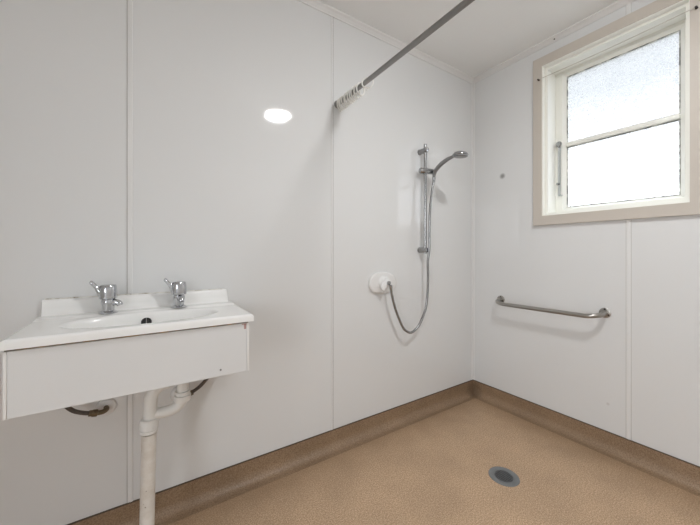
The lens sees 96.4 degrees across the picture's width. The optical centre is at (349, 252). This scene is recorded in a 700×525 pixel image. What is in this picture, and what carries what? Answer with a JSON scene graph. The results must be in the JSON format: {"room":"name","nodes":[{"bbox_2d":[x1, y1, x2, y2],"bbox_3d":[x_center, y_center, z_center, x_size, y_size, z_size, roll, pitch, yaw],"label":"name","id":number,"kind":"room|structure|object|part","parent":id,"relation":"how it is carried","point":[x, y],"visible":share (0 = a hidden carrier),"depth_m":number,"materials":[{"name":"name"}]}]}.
{"room":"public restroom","nodes":[
{"label":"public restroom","id":0,"kind":"room"},
{"bbox_2d":[0,0,471,524],"bbox_3d":[-0.400,-0.126,1.580,3.520,2.385,0.120,0,0,-33],"label":"wall","id":1,"kind":"structure","parent":0,"point":[232,98],"depth_m":1.42,"materials":[{"name":"white paint"}]},
{"bbox_2d":[65,398,116,416],"bbox_3d":[-0.933,0.437,1.119,0.156,0.336,0.064,0,0,-33],"label":"supply hose","id":2,"kind":"object","parent":1,"relation":"attached to","point":[104,407],"visible":0.63,"depth_m":1.14,"materials":[{"name":"brown plastic"}]},
{"bbox_2d":[0,288,253,419],"bbox_3d":[-0.705,0.289,1.097,0.631,0.265,0.352,0,0,-33],"label":"washbasin","id":3,"kind":"object","parent":1,"relation":"attached to","point":[72,354],"visible":0.98,"depth_m":0.96,"materials":[{"name":"white ceramic"}]},
{"bbox_2d":[89,281,122,313],"bbox_3d":[-0.875,0.156,1.124,0.097,0.118,0.058,0,0,-33],"label":"tap","id":4,"kind":"object","parent":3,"relation":"on","point":[107,293],"visible":1,"depth_m":1.11,"materials":[{"name":"silver metal"}]},
{"bbox_3d":[-0.894,0.127,1.111,0.050,0.060,0.028,0,0,-33],"label":"lever","id":5,"kind":"part","parent":4,"relation":"part of","materials":[{"name":"silver metal"}]},
{"bbox_3d":[-0.871,0.139,1.127,0.055,0.053,0.055,0,0,-33],"label":"handle","id":6,"kind":"part","parent":4,"relation":"part of","materials":[{"name":"silver metal"}]},
{"bbox_3d":[-0.843,0.179,1.130,0.039,0.027,0.025,0,0,-4],"label":"spout","id":7,"kind":"part","parent":4,"relation":"part of","materials":[{"name":"silver metal"}]},
{"bbox_3d":[-0.623,0.336,0.963,0.597,0.172,0.016,0,0,-33],"label":"panel","id":8,"kind":"part","parent":3,"relation":"part of","materials":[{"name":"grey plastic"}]},
{"bbox_2d":[0,301,253,350],"bbox_3d":[-0.705,0.273,1.097,0.631,0.115,0.352,0,0,-33],"label":"basin","id":9,"kind":"object","parent":3,"relation":"in","point":[200,325],"depth_m":1.02,"materials":[{"name":"white ceramic"}]},
{"bbox_2d":[139,383,190,524],"bbox_3d":[-0.648,0.697,1.093,0.161,0.741,0.068,1,-1,-33],"label":"pipe","id":10,"kind":"object","parent":3,"relation":"attached to","point":[148,426],"visible":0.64,"depth_m":1.05,"materials":[{"name":"white plastic"}]},
{"bbox_2d":[164,278,186,307],"bbox_3d":[-0.685,0.156,1.242,0.082,0.118,0.065,0,0,5],"label":"tap","id":11,"kind":"object","parent":3,"relation":"on","point":[178,289],"visible":1,"depth_m":1.22,"materials":[{"name":"silver metal"}]},
{"bbox_3d":[-0.704,0.127,1.230,0.050,0.060,0.028,0,0,-33],"label":"lever","id":12,"kind":"part","parent":11,"relation":"part of","materials":[{"name":"silver metal"}]},
{"bbox_3d":[-0.680,0.139,1.245,0.055,0.053,0.055,0,0,-33],"label":"handle","id":13,"kind":"part","parent":11,"relation":"part of","materials":[{"name":"silver metal"}]},
{"bbox_3d":[-0.664,0.179,1.224,0.026,0.027,0.040,0,0,-33],"label":"spout","id":14,"kind":"part","parent":11,"relation":"part of","materials":[{"name":"silver metal"}]},
{"bbox_2d":[127,0,127,502],"bbox_3d":[-0.859,-0.162,1.206,0.003,2.250,0.001,0,0,-33],"label":"trim","id":15,"kind":"structure","parent":1,"relation":"attached to","point":[127,0],"depth_m":1.21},
{"bbox_2d":[128,0,132,502],"bbox_3d":[-0.849,-0.162,1.210,0.017,2.250,0.004,0,0,-33],"label":"trim","id":16,"kind":"structure","parent":1,"relation":"attached to","point":[130,2],"depth_m":1.21,"materials":[{"name":"white plastic"}]},
{"bbox_2d":[170,379,207,400],"bbox_3d":[-0.654,0.443,1.299,0.155,0.345,0.071,0,0,-33],"label":"supply hose","id":17,"kind":"object","parent":1,"relation":"attached to","point":[204,381],"visible":0.31,"depth_m":1.29,"materials":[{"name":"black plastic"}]},
{"bbox_2d":[66,380,474,524],"bbox_3d":[-0.383,1.018,1.483,3.202,0.102,0.064,0,0,-33],"label":"baseboard","id":18,"kind":"structure","parent":1,"relation":"attached to","point":[175,504],"depth_m":1.51,"materials":[{"name":"brown plastic"}]},
{"bbox_2d":[331,16,332,429],"bbox_3d":[-0.098,-0.162,1.704,0.010,2.250,0.003,0,0,-33],"label":"trim","id":19,"kind":"structure","parent":1,"relation":"attached to","point":[331,16],"depth_m":1.70,"materials":[{"name":"white plastic"}]},
{"bbox_2d":[368,272,395,293],"bbox_3d":[0.208,0.181,1.874,0.208,0.132,0.055,0,0,-33],"label":"shower mixer","id":20,"kind":"object","parent":1,"relation":"attached to","point":[378,283],"visible":0.97,"depth_m":1.86,"materials":[{"name":"white plastic"}]},
{"bbox_3d":[0.200,0.200,1.856,0.056,0.056,0.028,0,0,-33],"label":"lever","id":21,"kind":"part","parent":20,"relation":"part of","materials":[{"name":"white plastic"}]},
{"bbox_2d":[389,177,435,333],"bbox_3d":[0.390,0.006,1.947,0.371,0.993,0.032,0,0,-30],"label":"shower hose","id":22,"kind":"object","parent":20,"relation":"attached to","point":[433,178],"visible":1,"depth_m":2.00,"materials":[{"name":"metal"}]},
{"bbox_2d":[298,0,473,83],"bbox_3d":[-0.393,-1.302,1.497,3.200,0.031,0.026,0,0,-33],"label":"trim","id":23,"kind":"structure","parent":1,"relation":"attached to","point":[316,4],"depth_m":1.88,"materials":[{"name":"white paint"}]},
{"bbox_2d":[334,0,474,108],"bbox_3d":[0.561,-0.832,0.763,0.042,0.071,2.299,0,0,-33],"label":"curtain rod","id":24,"kind":"object","parent":1,"relation":"attached to","point":[463,4],"visible":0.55,"depth_m":1.22,"materials":[{"name":"metal"}]},
{"bbox_2d":[350,86,357,101],"bbox_3d":[0.021,-0.802,1.582,0.013,0.075,0.059,0,0,37],"label":"curtain ring","id":25,"kind":"object","parent":24,"relation":"hanging from","point":[352,86],"visible":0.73,"depth_m":1.57,"materials":[{"name":"white plastic"}]},
{"bbox_2d":[353,84,359,100],"bbox_3d":[0.034,-0.802,1.566,0.014,0.075,0.059,0,0,35],"label":"curtain ring","id":26,"kind":"object","parent":24,"relation":"hanging from","point":[356,84],"visible":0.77,"depth_m":1.55,"materials":[{"name":"white plastic"}]},
{"bbox_2d":[356,82,364,97],"bbox_3d":[0.052,-0.802,1.544,0.059,0.076,0.010,0,0,-43],"label":"curtain ring","id":27,"kind":"object","parent":24,"relation":"hanging from","point":[358,82],"visible":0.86,"depth_m":1.54,"materials":[{"name":"white plastic"}]},
{"bbox_2d":[361,77,373,90],"bbox_3d":[0.084,-0.803,1.486,0.059,0.074,0.021,0,0,2],"label":"curtain ring","id":28,"kind":"object","parent":24,"relation":"hanging from","point":[365,77],"visible":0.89,"depth_m":1.48,"materials":[{"name":"white plastic"}]},
{"bbox_2d":[417,144,433,253],"bbox_3d":[0.493,-0.350,2.048,0.104,0.711,0.077,0,0,-19],"label":"shower rail","id":29,"kind":"object","parent":1,"relation":"attached to","point":[425,170],"visible":0.92,"depth_m":2.02,"materials":[{"name":"silver metal"}]},
{"bbox_2d":[432,151,468,176],"bbox_3d":[0.612,-0.548,1.932,0.092,0.116,0.256,0,0,-33],"label":"shower","id":30,"kind":"object","parent":29,"relation":"attached to","point":[459,154],"visible":1,"depth_m":1.91,"materials":[{"name":"grey plastic"}]},
{"bbox_3d":[0.590,-0.543,1.960,0.027,0.108,0.184,0,0,-33],"label":"handle","id":31,"kind":"part","parent":30,"relation":"part of","materials":[{"name":"grey plastic"}]},
{"bbox_2d":[169,398,699,524],"bbox_3d":[0.264,1.097,0.568,3.520,0.060,2.540,0,0,-33],"label":"floor","id":32,"kind":"structure","parent":0,"point":[433,470],"depth_m":1.43,"materials":[{"name":"beige plastic"}]},
{"bbox_2d":[488,466,519,486],"bbox_3d":[0.735,1.065,1.495,0.136,0.004,0.136,0,0,-33],"label":"floor drain","id":33,"kind":"object","parent":32,"relation":"on","point":[503,476],"visible":1,"depth_m":1.49,"materials":[{"name":"grey metal"}]},
{"bbox_2d":[319,0,617,76],"bbox_3d":[0.264,-1.348,0.568,3.520,0.060,2.540,0,0,-33],"label":"ceiling","id":34,"kind":"structure","parent":0,"point":[485,34],"depth_m":1.79,"materials":[{"name":"paint"}]},
{"bbox_2d":[475,0,699,465],"bbox_3d":[1.685,-0.126,1.429,0.200,2.385,2.420,0,0,-33],"label":"wall","id":35,"kind":"structure","parent":0,"point":[574,367],"depth_m":1.82,"materials":[{"name":"white paint"}]},
{"bbox_2d":[472,83,474,379],"bbox_3d":[0.934,-0.162,2.373,0.018,2.250,0.018,0,0,-33],"label":"trim","id":36,"kind":"structure","parent":35,"relation":"attached to","point":[473,85],"depth_m":2.38,"materials":[{"name":"white plastic"}]},
{"bbox_2d":[495,295,610,317],"bbox_3d":[1.183,0.327,1.923,0.096,0.058,0.648,0,0,-33],"label":"grab rail","id":37,"kind":"object","parent":35,"relation":"attached to","point":[603,312],"visible":1,"depth_m":1.81,"materials":[{"name":"metal"}]},
{"bbox_2d":[473,0,635,83],"bbox_3d":[1.558,-1.302,1.418,0.026,0.031,2.300,0,0,-33],"label":"trim","id":38,"kind":"structure","parent":35,"relation":"attached to","point":[618,4],"depth_m":1.88,"materials":[{"name":"white paint"}]},
{"bbox_2d":[473,380,699,496],"bbox_3d":[1.543,1.018,1.409,0.064,0.102,2.302,0,0,-33],"label":"baseboard","id":39,"kind":"structure","parent":35,"relation":"attached to","point":[685,476],"depth_m":1.70,"materials":[{"name":"brown plastic"}]},
{"bbox_2d":[533,0,699,225],"bbox_3d":[1.463,-0.700,1.750,0.216,1.051,0.741,0,0,-33],"label":"window","id":40,"kind":"structure","parent":35,"relation":"in","point":[551,144],"depth_m":1.72,"materials":[{"name":"beige paint"}]},
{"bbox_2d":[537,5,697,80],"bbox_3d":[1.367,-1.094,1.684,0.017,0.025,0.684,0,0,-33],"label":"wire","id":41,"kind":"object","parent":40,"relation":"attached to","point":[696,6],"visible":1,"depth_m":1.60,"materials":[{"name":"metal"}]},
{"bbox_3d":[1.533,-0.701,1.797,0.048,0.969,0.667,0,0,-33],"label":"sash","id":42,"kind":"part","parent":40,"relation":"part of","materials":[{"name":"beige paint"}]},
{"bbox_2d":[626,3,630,439],"bbox_3d":[1.439,-0.162,1.617,0.004,2.250,0.018,0,0,-33],"label":"trim","id":43,"kind":"structure","parent":35,"relation":"attached to","point":[628,6],"depth_m":1.62,"materials":[{"name":"white plastic"}]},
{"bbox_2d":[631,3,631,439],"bbox_3d":[1.441,-0.162,1.618,0.001,2.250,0.023,0,0,-33],"label":"trim","id":44,"kind":"structure","parent":35,"relation":"attached to","point":[631,3],"depth_m":1.61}
]}

